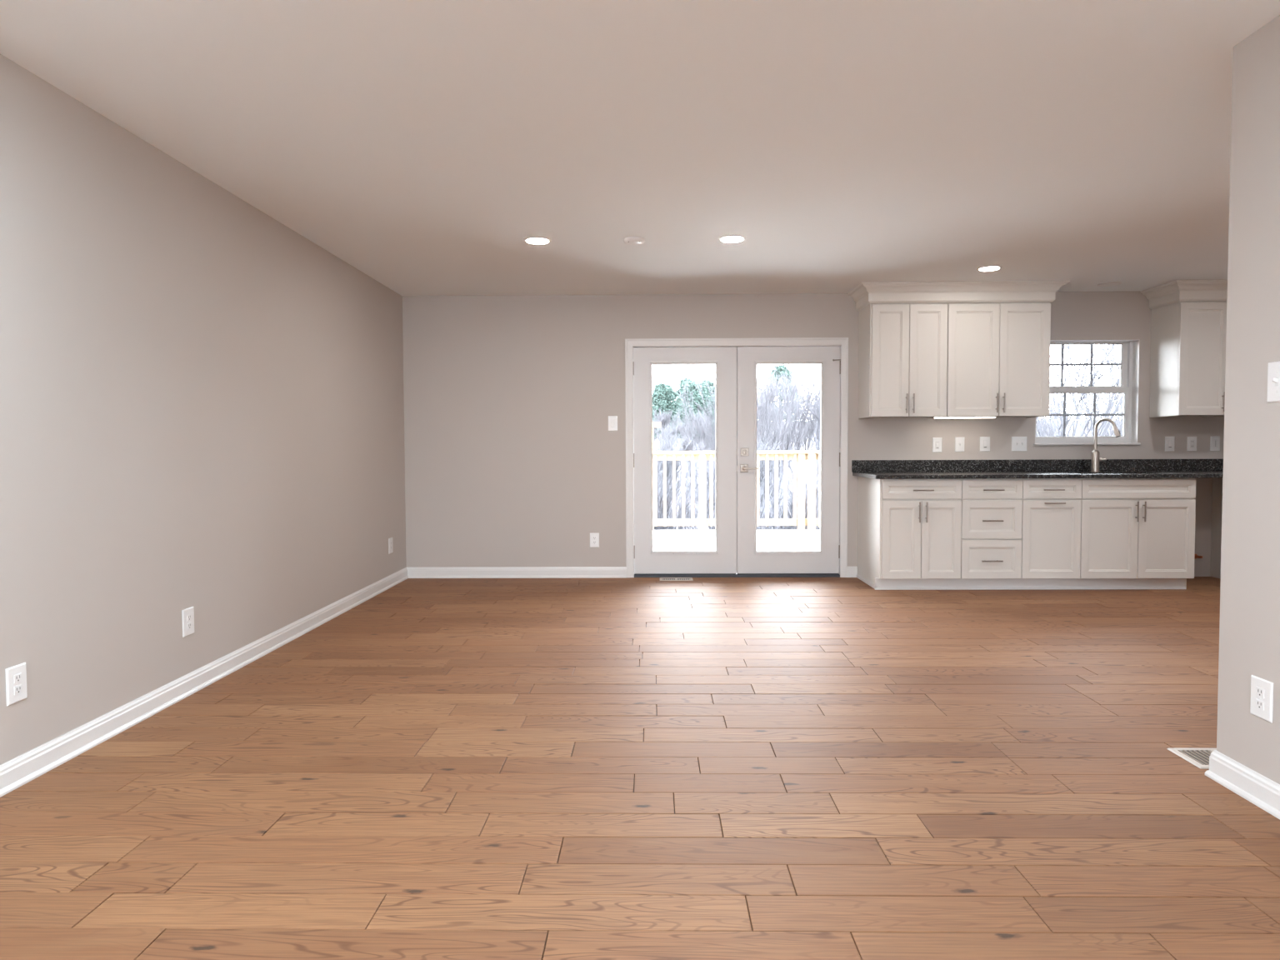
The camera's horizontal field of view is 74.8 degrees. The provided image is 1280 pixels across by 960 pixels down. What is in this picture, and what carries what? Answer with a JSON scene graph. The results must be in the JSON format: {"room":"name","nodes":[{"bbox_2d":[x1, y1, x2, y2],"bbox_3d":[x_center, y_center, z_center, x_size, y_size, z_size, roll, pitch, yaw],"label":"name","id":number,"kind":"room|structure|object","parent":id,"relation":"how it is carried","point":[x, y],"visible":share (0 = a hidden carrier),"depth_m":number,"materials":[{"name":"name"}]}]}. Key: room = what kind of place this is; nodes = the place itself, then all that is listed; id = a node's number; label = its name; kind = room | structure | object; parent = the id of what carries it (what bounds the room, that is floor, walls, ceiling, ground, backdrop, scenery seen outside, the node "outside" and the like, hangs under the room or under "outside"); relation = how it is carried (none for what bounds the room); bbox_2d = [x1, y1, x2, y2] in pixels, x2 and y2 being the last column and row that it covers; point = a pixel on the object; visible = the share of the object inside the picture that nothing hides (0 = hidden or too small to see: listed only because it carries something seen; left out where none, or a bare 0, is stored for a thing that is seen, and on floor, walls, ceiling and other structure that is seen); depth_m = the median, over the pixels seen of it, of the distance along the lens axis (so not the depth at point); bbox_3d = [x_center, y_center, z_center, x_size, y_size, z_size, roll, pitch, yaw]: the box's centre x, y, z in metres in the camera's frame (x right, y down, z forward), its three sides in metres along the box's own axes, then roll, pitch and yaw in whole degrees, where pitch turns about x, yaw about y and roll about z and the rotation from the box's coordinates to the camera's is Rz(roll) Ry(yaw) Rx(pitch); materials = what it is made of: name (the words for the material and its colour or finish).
{"room":"empty living room","nodes":[
{"label":"empty living room","id":0,"kind":"room"},
{"bbox_2d":[0,54,406,764],"bbox_3d":[-2.210,-0.133,1.513,0.160,2.452,11.820,0,2,1],"label":"wall","id":1,"kind":"structure","parent":0,"point":[202,402],"depth_m":3.64,"materials":[{"name":"grey paint"}]},
{"bbox_2d":[5,662,27,705],"bbox_3d":[-2.102,0.688,2.824,0.008,0.125,0.088,0,2,1],"label":"wall outlet","id":2,"kind":"object","parent":1,"relation":"attached to","point":[16,676],"visible":1,"depth_m":2.82,"materials":[{"name":"white plastic"}]},
{"bbox_2d":[13,672,21,683],"bbox_3d":[-2.099,0.669,2.824,0.002,0.028,0.034,0,2,1],"label":"receptacle","id":3,"kind":"object","parent":2,"relation":"attached to","point":[17,676],"depth_m":2.82,"materials":[{"name":"white plastic"}]},
{"bbox_2d":[14,684,22,694],"bbox_3d":[-2.099,0.708,2.825,0.002,0.028,0.034,0,2,1],"label":"receptacle","id":4,"kind":"object","parent":2,"relation":"attached to","point":[17,687],"depth_m":2.83,"materials":[{"name":"white plastic"}]},
{"bbox_2d":[181,606,194,637],"bbox_3d":[-2.086,0.655,3.869,0.008,0.125,0.092,0,2,1],"label":"wall outlet","id":5,"kind":"object","parent":1,"relation":"attached to","point":[187,614],"visible":1,"depth_m":3.86,"materials":[{"name":"white plastic"}]},
{"bbox_2d":[0,566,626,797],"bbox_3d":[-1.165,1.030,1.543,1.920,0.094,11.500,0,2,1],"label":"baseboard","id":6,"kind":"structure","parent":1,"relation":"attached to","point":[17,772],"depth_m":4.09,"materials":[{"name":"white paint"}]},
{"bbox_2d":[388,537,393,554],"bbox_3d":[-2.041,0.537,6.859,0.008,0.125,0.100,0,2,1],"label":"wall outlet","id":7,"kind":"object","parent":1,"relation":"attached to","point":[390,540],"visible":1,"depth_m":6.84,"materials":[{"name":"white plastic"}]},
{"bbox_2d":[0,576,1279,959],"bbox_3d":[1.650,1.176,1.506,7.870,0.221,11.820,0,2,1],"label":"floor","id":8,"kind":"structure","parent":0,"point":[602,768],"depth_m":2.73,"materials":[{"name":"brown wood"}]},
{"bbox_2d":[660,577,693,580],"bbox_3d":[0.310,0.847,7.153,0.284,0.005,0.140,0,2,1],"label":"floor vent","id":9,"kind":"object","parent":8,"relation":"in","point":[661,578],"visible":1,"depth_m":7.14,"materials":[{"name":"white metal"}]},
{"bbox_2d":[857,476,961,584],"bbox_3d":[2.189,0.415,6.844,0.628,0.878,0.755,0,2,1],"label":"base cabinet","id":10,"kind":"object","parent":8,"relation":"on","point":[907,528],"visible":0.99,"depth_m":6.51,"materials":[{"name":"white paint"}]},
{"bbox_2d":[851,459,1223,479],"bbox_3d":[3.659,-0.095,6.798,3.682,0.133,0.760,0,2,1],"label":"countertop","id":11,"kind":"structure","parent":10,"relation":"on","point":[1025,468],"depth_m":7.15,"materials":[{"name":"black stone"}]},
{"bbox_2d":[1090,418,1120,471],"bbox_3d":[3.891,-0.291,6.977,0.095,0.448,0.231,-2,3,-40],"label":"faucet","id":12,"kind":"object","parent":11,"relation":"on","point":[1095,459],"visible":1,"depth_m":7.01,"materials":[{"name":"silver metal"}]},
{"bbox_2d":[960,478,1022,579],"bbox_3d":[2.737,0.413,6.836,0.465,0.878,0.755,0,2,1],"label":"base cabinet","id":13,"kind":"object","parent":8,"relation":"on","point":[992,508],"visible":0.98,"depth_m":6.50,"materials":[{"name":"white paint"}]},
{"bbox_2d":[856,574,1185,589],"bbox_3d":[3.070,0.803,6.886,2.427,0.090,0.632,0,2,1],"label":"toe kick","id":14,"kind":"object","parent":8,"relation":"on","point":[1056,583],"visible":0.93,"depth_m":6.58,"materials":[{"name":"white paint"}]},
{"bbox_2d":[1020,478,1081,579],"bbox_3d":[3.197,0.412,6.829,0.453,0.878,0.755,0,2,1],"label":"base cabinet","id":15,"kind":"object","parent":8,"relation":"on","point":[1051,538],"visible":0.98,"depth_m":6.49,"materials":[{"name":"white paint"}]},
{"bbox_2d":[1080,477,1195,589],"bbox_3d":[3.863,0.409,6.819,0.874,0.878,0.755,0,2,1],"label":"base cabinet","id":16,"kind":"object","parent":8,"relation":"on","point":[1131,527],"visible":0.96,"depth_m":6.48,"materials":[{"name":"white paint"}]},
{"bbox_2d":[1166,748,1216,768],"bbox_3d":[2.111,1.002,3.018,0.303,0.005,0.192,0,2,1],"label":"floor vent","id":17,"kind":"object","parent":8,"relation":"in","point":[1199,757],"visible":0.34,"depth_m":3.04,"materials":[{"name":"white metal"}]},
{"bbox_2d":[1210,477,1223,578],"bbox_3d":[4.908,0.405,6.830,0.018,0.878,0.698,0,2,1],"label":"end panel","id":18,"kind":"object","parent":8,"relation":"on","point":[1217,508],"visible":0.24,"depth_m":7.11,"materials":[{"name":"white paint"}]},
{"bbox_2d":[0,0,1279,295],"bbox_3d":[1.640,-1.446,1.403,7.870,0.150,11.820,0,2,1],"label":"ceiling","id":19,"kind":"structure","parent":0,"point":[418,144],"depth_m":3.43,"materials":[{"name":"white paint"}]},
{"bbox_2d":[523,236,551,244],"bbox_3d":[-0.646,-1.507,5.277,0.176,0.012,0.176,0,2,1],"label":"recessed light","id":20,"kind":"object","parent":19,"relation":"in","point":[533,240],"visible":1,"depth_m":5.25,"materials":[{"name":"white paint"}]},
{"bbox_2d":[526,238,548,244],"bbox_3d":[-0.646,-1.504,5.277,0.133,0.005,0.133,-1,2,-13],"label":"diffuser","id":21,"kind":"object","parent":20,"relation":"attached to","point":[533,241],"depth_m":5.26,"materials":[{"name":"white plastic"}]},
{"bbox_2d":[624,236,644,244],"bbox_3d":[-0.036,-1.501,5.266,0.132,0.028,0.132,0,2,1],"label":"smoke detector","id":22,"kind":"object","parent":19,"relation":"attached to","point":[630,240],"visible":1,"depth_m":5.22,"materials":[{"name":"white plastic"}]},
{"bbox_2d":[718,235,746,242],"bbox_3d":[0.579,-1.511,5.254,0.176,0.012,0.176,0,2,1],"label":"recessed light","id":23,"kind":"object","parent":19,"relation":"in","point":[727,238],"visible":1,"depth_m":5.22,"materials":[{"name":"white paint"}]},
{"bbox_2d":[721,236,742,242],"bbox_3d":[0.579,-1.508,5.254,0.133,0.005,0.133,-1,2,-13],"label":"diffuser","id":24,"kind":"object","parent":23,"relation":"attached to","point":[726,239],"depth_m":5.24,"materials":[{"name":"white plastic"}]},
{"bbox_2d":[976,265,1002,270],"bbox_3d":[2.571,-1.555,6.159,0.176,0.012,0.176,0,2,1],"label":"recessed light","id":25,"kind":"object","parent":19,"relation":"in","point":[992,267],"visible":1,"depth_m":6.12,"materials":[{"name":"white paint"}]},
{"bbox_2d":[979,266,999,270],"bbox_3d":[2.571,-1.552,6.159,0.133,0.005,0.133,0,2,14],"label":"diffuser","id":26,"kind":"object","parent":25,"relation":"attached to","point":[982,268],"depth_m":6.13,"materials":[{"name":"white plastic"}]},
{"bbox_2d":[1097,281,1121,286],"bbox_3d":[3.807,-1.585,6.785,0.176,0.012,0.176,0,2,1],"label":"recessed light","id":27,"kind":"object","parent":19,"relation":"in","point":[1110,283],"visible":1,"depth_m":6.76,"materials":[{"name":"white paint"}]},
{"bbox_2d":[1100,283,1119,286],"bbox_3d":[3.807,-1.582,6.785,0.133,0.005,0.133,0,2,14],"label":"diffuser","id":28,"kind":"object","parent":27,"relation":"attached to","point":[1101,284],"depth_m":6.76,"materials":[{"name":"white plastic"}]},
{"bbox_2d":[402,290,1224,576],"bbox_3d":[1.813,-0.375,7.278,7.710,2.452,0.160,0,2,1],"label":"wall","id":29,"kind":"structure","parent":0,"point":[512,458],"depth_m":7.22,"materials":[{"name":"grey paint"}]},
{"bbox_2d":[590,533,599,547],"bbox_3d":[-0.395,0.522,7.261,0.080,0.125,0.008,0,2,1],"label":"wall outlet","id":30,"kind":"object","parent":29,"relation":"attached to","point":[594,537],"visible":1,"depth_m":7.26,"materials":[{"name":"white plastic"}]},
{"bbox_2d":[608,415,617,430],"bbox_3d":[-0.235,-0.488,7.217,0.080,0.125,0.013,0,2,1],"label":"rocker switch","id":31,"kind":"object","parent":29,"relation":"attached to","point":[612,420],"visible":1,"depth_m":7.22,"materials":[{"name":"white plastic"}]},
{"bbox_2d":[633,346,736,574],"bbox_3d":[0.384,-0.160,7.263,0.904,1.970,0.058,0,2,1],"label":"door","id":32,"kind":"structure","parent":29,"relation":"in","point":[723,560],"depth_m":7.25,"materials":[{"name":"white paint"}]},
{"bbox_2d":[625,337,848,577],"bbox_3d":[0.832,-0.188,7.291,1.908,2.061,0.178,0,2,1],"label":"door frame","id":33,"kind":"structure","parent":29,"relation":"attached to","point":[842,342],"depth_m":7.20,"materials":[{"name":"white paint"}]},
{"bbox_2d":[736,346,840,574],"bbox_3d":[1.283,-0.162,7.231,0.914,1.970,0.122,0,2,1],"label":"door","id":34,"kind":"structure","parent":29,"relation":"in","point":[749,561],"depth_m":7.23,"materials":[{"name":"white paint"}]},
{"bbox_2d":[847,566,857,577],"bbox_3d":[1.834,0.794,7.232,0.090,0.094,0.022,0,2,1],"label":"baseboard","id":35,"kind":"structure","parent":29,"relation":"attached to","point":[852,571],"depth_m":7.23,"materials":[{"name":"white paint"}]},
{"bbox_2d":[858,302,947,418],"bbox_3d":[2.178,-0.980,6.950,0.619,0.921,0.435,0,2,1],"label":"upper cabinet","id":36,"kind":"object","parent":29,"relation":"attached to","point":[902,347],"visible":0.98,"depth_m":6.78,"materials":[{"name":"white paint"}]},
{"bbox_2d":[847,280,1069,310],"bbox_3d":[2.589,-1.512,6.894,1.645,0.152,0.491,0,2,1],"label":"crown molding","id":37,"kind":"structure","parent":36,"relation":"attached to","point":[865,293],"depth_m":6.72,"materials":[{"name":"white paint"}]},
{"bbox_2d":[932,437,941,452],"bbox_3d":[2.554,-0.301,7.183,0.080,0.125,0.011,0,2,1],"label":"light switch","id":38,"kind":"object","parent":29,"relation":"attached to","point":[937,442],"visible":1,"depth_m":7.18,"materials":[{"name":"white plastic"}]},
{"bbox_2d":[955,437,964,451],"bbox_3d":[2.745,-0.305,7.176,0.080,0.125,0.020,0,2,1],"label":"toggle switch","id":39,"kind":"object","parent":29,"relation":"attached to","point":[959,442],"visible":1,"depth_m":7.18,"materials":[{"name":"white plastic"}]},
{"bbox_2d":[980,436,989,451],"bbox_3d":[2.961,-0.309,7.177,0.086,0.125,0.011,0,2,1],"label":"dimmer switch","id":40,"kind":"object","parent":29,"relation":"attached to","point":[984,441],"visible":1,"depth_m":7.17,"materials":[{"name":"white plastic"}]},
{"bbox_2d":[946,301,1050,417],"bbox_3d":[2.904,-0.982,6.939,0.824,0.921,0.435,0,2,1],"label":"upper cabinet","id":41,"kind":"object","parent":29,"relation":"attached to","point":[998,353],"visible":0.94,"depth_m":6.76,"materials":[{"name":"white paint"}]},
{"bbox_2d":[933,415,996,418],"bbox_3d":[2.665,-0.518,6.869,0.488,0.019,0.070,0,2,1],"label":"light","id":42,"kind":"object","parent":41,"relation":"attached to","point":[968,417],"visible":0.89,"depth_m":6.84,"materials":[{"name":"white plastic"}]},
{"bbox_2d":[934,417,994,418],"bbox_3d":[2.665,-0.511,6.869,0.475,0.006,0.064,0,2,1],"label":"diffuser","id":43,"kind":"object","parent":42,"relation":"attached to","point":[934,417],"depth_m":6.84,"materials":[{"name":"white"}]},
{"bbox_2d":[1011,436,1027,450],"bbox_3d":[3.253,-0.310,7.168,0.130,0.125,0.020,0,2,1],"label":"double switch","id":44,"kind":"object","parent":29,"relation":"attached to","point":[1018,443],"visible":1,"depth_m":7.17,"materials":[{"name":"white plastic"}]},
{"bbox_2d":[851,459,1223,472],"bbox_3d":[3.664,-0.125,7.168,3.682,0.103,0.020,0,2,1],"label":"backsplash","id":45,"kind":"structure","parent":29,"relation":"attached to","point":[1025,465],"depth_m":7.16,"materials":[{"name":"black stone"}]},
{"bbox_2d":[1033,442,1140,445],"bbox_3d":[3.826,-0.309,7.207,0.898,0.019,0.115,0,2,1],"label":"window sill","id":46,"kind":"structure","parent":29,"relation":"attached to","point":[1103,443],"depth_m":7.15,"materials":[{"name":"white paint"}]},
{"bbox_2d":[1035,340,1139,443],"bbox_3d":[3.823,-0.758,7.230,0.875,0.880,0.155,0,2,1],"label":"window","id":47,"kind":"structure","parent":29,"relation":"in","point":[1126,352],"depth_m":7.26,"materials":[{"name":"white plastic"}]},
{"bbox_2d":[1165,436,1174,451],"bbox_3d":[4.531,-0.308,7.153,0.080,0.125,0.011,0,2,1],"label":"dimmer switch","id":48,"kind":"object","parent":29,"relation":"attached to","point":[1169,441],"visible":1,"depth_m":7.15,"materials":[{"name":"white plastic"}]},
{"bbox_2d":[1149,300,1226,417],"bbox_3d":[4.579,-0.988,6.913,0.461,0.921,0.435,0,2,1],"label":"upper cabinet","id":49,"kind":"object","parent":29,"relation":"attached to","point":[1187,362],"visible":0.8,"depth_m":6.75,"materials":[{"name":"white paint"}]},
{"bbox_2d":[1140,279,1227,309],"bbox_3d":[4.870,-1.520,6.859,1.246,0.152,0.491,0,2,1],"label":"crown molding","id":50,"kind":"structure","parent":49,"relation":"attached to","point":[1175,291],"depth_m":6.70,"materials":[{"name":"white paint"}]},
{"bbox_2d":[1186,436,1196,450],"bbox_3d":[4.719,-0.309,7.151,0.080,0.125,0.010,0,2,1],"label":"outlet","id":51,"kind":"object","parent":29,"relation":"attached to","point":[1192,441],"visible":1,"depth_m":7.15,"materials":[{"name":"white plastic"}]},
{"bbox_2d":[1210,435,1219,450],"bbox_3d":[4.915,-0.312,7.148,0.080,0.125,0.010,0,2,1],"label":"light switch","id":52,"kind":"object","parent":29,"relation":"attached to","point":[1214,440],"visible":1,"depth_m":7.15,"materials":[{"name":"white plastic"}]},
{"bbox_2d":[1216,15,1279,784],"bbox_3d":[3.644,-0.067,-0.773,3.486,2.452,7.103,0,2,1],"label":"wall","id":53,"kind":"structure","parent":0,"point":[1249,624],"depth_m":2.67,"materials":[{"name":"grey paint"}]},
{"bbox_2d":[1205,750,1279,819],"bbox_3d":[3.638,1.099,-0.716,3.508,0.094,7.125,0,2,1],"label":"baseboard","id":54,"kind":"structure","parent":53,"relation":"attached to","point":[1259,790],"depth_m":2.69,"materials":[{"name":"white paint"}]},
{"bbox_2d":[1250,675,1273,723],"bbox_3d":[1.950,0.686,2.628,0.008,0.125,0.092,0,2,1],"label":"wall outlet","id":55,"kind":"object","parent":53,"relation":"attached to","point":[1262,690],"visible":1,"depth_m":2.62,"materials":[{"name":"white plastic"}]},
{"bbox_2d":[1255,698,1264,710],"bbox_3d":[1.947,0.706,2.629,0.002,0.028,0.034,0,2,1],"label":"receptacle","id":56,"kind":"object","parent":55,"relation":"attached to","point":[1259,702],"depth_m":2.63,"materials":[{"name":"white plastic"}]},
{"bbox_2d":[1255,686,1264,698],"bbox_3d":[1.947,0.667,2.627,0.002,0.028,0.034,0,2,1],"label":"receptacle","id":57,"kind":"object","parent":55,"relation":"attached to","point":[1259,690],"depth_m":2.63,"materials":[{"name":"white plastic"}]},
{"bbox_2d":[1266,360,1279,403],"bbox_3d":[1.940,-0.299,2.555,0.020,0.125,0.084,0,2,1],"label":"toggle switch","id":58,"kind":"object","parent":53,"relation":"attached to","point":[1273,368],"visible":1,"depth_m":2.57,"materials":[{"name":"white plastic"}]},
{"label":"outside","id":59,"kind":"structure","parent":0,"visible":0},
{"bbox_2d":[653,420,1120,529],"bbox_3d":[13.707,-2.345,56.985,170.000,8.531,180.000,0,2,1],"label":"ground","id":60,"kind":"structure","parent":59,"point":[1077,433],"depth_m":40.27,"materials":[{"name":"white snow"}]},
{"bbox_2d":[652,422,660,529],"bbox_3d":[-0.203,1.361,13.302,1.085,4.538,0.140,0,2,1],"label":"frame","id":61,"kind":"object","parent":60,"relation":"on","point":[654,424],"visible":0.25,"depth_m":13.19,"materials":[{"name":"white wood"}]},
{"bbox_2d":[652,395,660,437],"bbox_3d":[-0.182,-4.335,54.139,3.224,3.831,3.335,-1,2,-23],"label":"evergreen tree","id":62,"kind":"object","parent":60,"relation":"on","point":[653,409],"visible":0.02,"depth_m":53.94,"materials":[{"name":"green plant"}]},
{"bbox_2d":[652,415,664,437],"bbox_3d":[0.333,-2.442,45.800,2.024,2.559,1.342,-1,2,-9],"label":"bare shrub","id":63,"kind":"object","parent":60,"relation":"on","point":[655,428],"visible":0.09,"depth_m":45.91,"materials":[{"name":"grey plant"}]},
{"bbox_2d":[652,408,681,442],"bbox_3d":[1.432,-3.049,48.795,1.390,2.508,2.097,2,3,41],"label":"bare shrub","id":64,"kind":"object","parent":60,"relation":"on","point":[664,421],"visible":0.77,"depth_m":48.46,"materials":[{"name":"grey plant"}]},
{"bbox_2d":[654,422,681,450],"bbox_3d":[1.335,-1.877,42.938,1.293,2.360,1.951,-2,3,-45],"label":"bare shrub","id":65,"kind":"object","parent":60,"relation":"on","point":[676,430],"visible":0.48,"depth_m":42.76,"materials":[{"name":"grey plant"}]},
{"bbox_2d":[652,380,684,430],"bbox_3d":[1.739,-4.978,58.302,3.374,3.858,3.262,-1,3,-27],"label":"evergreen tree","id":66,"kind":"object","parent":60,"relation":"on","point":[663,392],"visible":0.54,"depth_m":57.66,"materials":[{"name":"green plant"}]},
{"bbox_2d":[655,420,704,517],"bbox_3d":[0.749,0.104,26.920,2.696,4.265,2.849,0,2,6],"label":"bush","id":67,"kind":"object","parent":60,"relation":"on","point":[668,463],"visible":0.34,"depth_m":26.75,"materials":[{"name":"grey plant"}]},
{"bbox_2d":[654,460,714,529],"bbox_3d":[0.687,1.163,20.823,2.536,3.474,2.680,0,2,-2],"label":"bush","id":68,"kind":"object","parent":60,"relation":"on","point":[659,506],"visible":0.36,"depth_m":20.44,"materials":[{"name":"grey plant"}]},
{"bbox_2d":[670,373,697,419],"bbox_3d":[3.432,-5.783,62.020,3.176,4.239,3.136,0,2,-1],"label":"evergreen tree","id":69,"kind":"object","parent":60,"relation":"on","point":[682,381],"visible":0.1,"depth_m":61.65,"materials":[{"name":"green plant"}]},
{"bbox_2d":[674,416,698,441],"bbox_3d":[2.606,-2.351,45.819,1.342,2.304,2.024,0,2,8],"label":"bare shrub","id":70,"kind":"object","parent":60,"relation":"on","point":[682,427],"visible":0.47,"depth_m":45.57,"materials":[{"name":"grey plant"}]},
{"bbox_2d":[673,432,709,472],"bbox_3d":[2.447,-1.302,40.148,1.878,2.108,1.245,-1,2,-16],"label":"bare shrub","id":71,"kind":"object","parent":60,"relation":"on","point":[685,441],"visible":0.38,"depth_m":39.91,"materials":[{"name":"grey plant"}]},
{"bbox_2d":[671,377,715,439],"bbox_3d":[3.594,-4.572,54.047,3.254,4.284,3.212,-1,2,-14],"label":"evergreen tree","id":72,"kind":"object","parent":60,"relation":"on","point":[692,387],"visible":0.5,"depth_m":53.59,"materials":[{"name":"green plant"}]},
{"bbox_2d":[689,408,713,449],"bbox_3d":[3.750,-2.881,48.734,1.390,2.537,2.097,-2,3,-32],"label":"bare shrub","id":73,"kind":"object","parent":60,"relation":"on","point":[699,420],"visible":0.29,"depth_m":48.63,"materials":[{"name":"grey plant"}]},
{"bbox_2d":[692,420,715,461],"bbox_3d":[3.590,-2.087,43.006,1.951,2.457,1.293,-1,2,-14],"label":"bare shrub","id":74,"kind":"object","parent":60,"relation":"on","point":[709,429],"visible":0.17,"depth_m":42.73,"materials":[{"name":"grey plant"}]},
{"bbox_2d":[700,377,714,396],"bbox_3d":[5.377,-6.132,66.490,3.296,4.014,3.186,0,2,6],"label":"evergreen tree","id":75,"kind":"object","parent":60,"relation":"on","point":[710,382],"visible":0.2,"depth_m":66.01,"materials":[{"name":"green plant"}]},
{"bbox_2d":[704,383,715,419],"bbox_3d":[5.641,-5.018,58.171,3.254,4.021,3.212,1,3,35],"label":"evergreen tree","id":76,"kind":"object","parent":60,"relation":"on","point":[714,387],"visible":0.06,"depth_m":57.85,"materials":[{"name":"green plant"}]},
{"bbox_2d":[670,438,759,529],"bbox_3d":[2.147,0.726,23.870,2.765,3.906,2.616,1,3,29],"label":"bush","id":77,"kind":"object","parent":60,"relation":"on","point":[707,485],"visible":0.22,"depth_m":23.98,"materials":[{"name":"grey plant"}]},
{"bbox_2d":[676,373,759,479],"bbox_3d":[3.262,-1.824,34.271,2.675,5.350,3.467,-2,3,-37],"label":"bare tree","id":78,"kind":"object","parent":60,"relation":"on","point":[712,444],"visible":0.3,"depth_m":34.34,"materials":[{"name":"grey plant"}]},
{"bbox_2d":[652,530,819,550],"bbox_3d":[-0.521,2.327,9.725,6.150,3.055,4.428,0,2,1],"label":"deck","id":79,"kind":"object","parent":60,"relation":"on","point":[662,540],"depth_m":10.50,"materials":[{"name":"white wood"}]},
{"bbox_2d":[652,450,819,532],"bbox_3d":[-0.537,0.242,9.619,6.135,1.121,4.220,0,2,1],"label":"deck railing","id":80,"kind":"object","parent":79,"relation":"on","point":[801,522],"visible":0.17,"depth_m":11.56,"materials":[{"name":"white wood"}]},
{"bbox_2d":[690,472,793,529],"bbox_3d":[2.179,1.544,17.841,2.456,3.610,2.595,-2,3,-43],"label":"bush","id":81,"kind":"object","parent":60,"relation":"on","point":[782,489],"visible":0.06,"depth_m":17.10,"materials":[{"name":"grey plant"}]},
{"bbox_2d":[757,365,792,462],"bbox_3d":[6.522,-3.404,43.135,3.457,5.439,3.534,0,2,17],"label":"bare tree","id":82,"kind":"object","parent":60,"relation":"on","point":[777,383],"visible":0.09,"depth_m":43.12,"materials":[{"name":"grey plant"}]},
{"bbox_2d":[756,423,795,528],"bbox_3d":[3.742,0.233,26.879,2.696,4.138,2.849,0,2,1],"label":"bush","id":83,"kind":"object","parent":60,"relation":"on","point":[762,464],"visible":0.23,"depth_m":26.62,"materials":[{"name":"grey plant"}]},
{"bbox_2d":[756,364,800,442],"bbox_3d":[5.579,-2.988,38.825,3.540,5.901,3.619,0,2,6],"label":"bare tree","id":84,"kind":"object","parent":60,"relation":"on","point":[772,393],"visible":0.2,"depth_m":37.89,"materials":[{"name":"grey plant"}]},
{"bbox_2d":[763,364,801,421],"bbox_3d":[10.962,-6.688,65.366,4.237,4.917,4.097,1,3,35],"label":"evergreen tree","id":85,"kind":"object","parent":60,"relation":"on","point":[782,368],"visible":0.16,"depth_m":64.72,"materials":[{"name":"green plant"}]},
{"bbox_2d":[756,366,810,518],"bbox_3d":[4.592,-1.204,30.114,2.936,5.696,3.805,1,2,25],"label":"bare tree","id":86,"kind":"object","parent":60,"relation":"on","point":[783,430],"visible":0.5,"depth_m":29.67,"materials":[{"name":"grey plant"}]},
{"bbox_2d":[757,472,819,529],"bbox_3d":[3.732,1.335,20.874,2.680,3.454,2.536,-1,2,-10],"label":"bush","id":87,"kind":"object","parent":60,"relation":"on","point":[791,507],"visible":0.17,"depth_m":20.68,"materials":[{"name":"grey plant"}]},
{"bbox_2d":[760,365,820,484],"bbox_3d":[6.784,-2.343,34.700,3.786,5.986,3.871,1,3,33],"label":"bare tree","id":88,"kind":"object","parent":60,"relation":"on","point":[803,417],"visible":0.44,"depth_m":34.22,"materials":[{"name":"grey plant"}]},
{"bbox_2d":[771,460,819,529],"bbox_3d":[5.270,0.838,23.848,2.765,3.578,2.616,-1,2,-22],"label":"bush","id":89,"kind":"object","parent":60,"relation":"on","point":[788,478],"visible":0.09,"depth_m":23.79,"materials":[{"name":"grey plant"}]},
{"bbox_2d":[799,366,820,473],"bbox_3d":[8.763,-2.855,39.121,3.805,5.454,2.936,-2,3,-32],"label":"bare tree","id":90,"kind":"object","parent":60,"relation":"on","point":[811,367],"visible":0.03,"depth_m":39.05,"materials":[{"name":"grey plant"}]},
{"bbox_2d":[804,385,820,437],"bbox_3d":[7.727,-1.483,30.484,3.618,5.472,3.540,-2,3,-33],"label":"bare tree","id":91,"kind":"object","parent":60,"relation":"on","point":[817,416],"visible":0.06,"depth_m":30.17,"materials":[{"name":"grey plant"}]},
{"bbox_2d":[809,425,819,450],"bbox_3d":[6.825,-0.077,26.759,2.849,4.256,2.696,0,2,7],"label":"bush","id":92,"kind":"object","parent":60,"relation":"on","point":[818,446],"visible":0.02,"depth_m":27.41,"materials":[{"name":"grey plant"}]},
{"bbox_2d":[1035,395,1070,436],"bbox_3d":[16.568,-1.290,34.895,2.706,4.330,2.585,0,2,16],"label":"shrub","id":93,"kind":"object","parent":60,"relation":"on","point":[1047,427],"visible":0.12,"depth_m":34.28,"materials":[{"name":"grey plant"}]},
{"bbox_2d":[1035,393,1079,436],"bbox_3d":[19.260,-2.339,39.895,2.908,4.914,3.045,-1,2,-7],"label":"shrub","id":94,"kind":"object","parent":60,"relation":"on","point":[1042,418],"visible":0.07,"depth_m":39.13,"materials":[{"name":"grey plant"}]},
{"bbox_2d":[1036,344,1123,436],"bbox_3d":[9.804,-1.446,16.740,6.774,10.131,4.829,-2,3,-33],"label":"slender tree","id":95,"kind":"object","parent":60,"relation":"on","point":[1104,427],"visible":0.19,"depth_m":15.94,"materials":[{"name":"grey plant"}]},
{"bbox_2d":[1049,344,1123,436],"bbox_3d":[13.109,-2.978,22.771,5.026,11.400,7.131,-1,2,-8],"label":"slender tree","id":96,"kind":"object","parent":60,"relation":"on","point":[1073,397],"visible":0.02,"depth_m":22.96,"materials":[{"name":"grey plant"}]},
{"bbox_2d":[1071,366,1123,435],"bbox_3d":[22.950,-3.185,40.904,3.214,5.192,3.069,0,2,0],"label":"shrub","id":97,"kind":"object","parent":60,"relation":"on","point":[1098,394],"visible":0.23,"depth_m":41.24,"materials":[{"name":"grey plant"}]},
{"bbox_2d":[1073,393,1123,436],"bbox_3d":[19.907,-1.746,35.600,2.746,4.661,2.876,1,2,19],"label":"shrub","id":98,"kind":"object","parent":60,"relation":"on","point":[1112,433],"visible":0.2,"depth_m":35.53,"materials":[{"name":"grey plant"}]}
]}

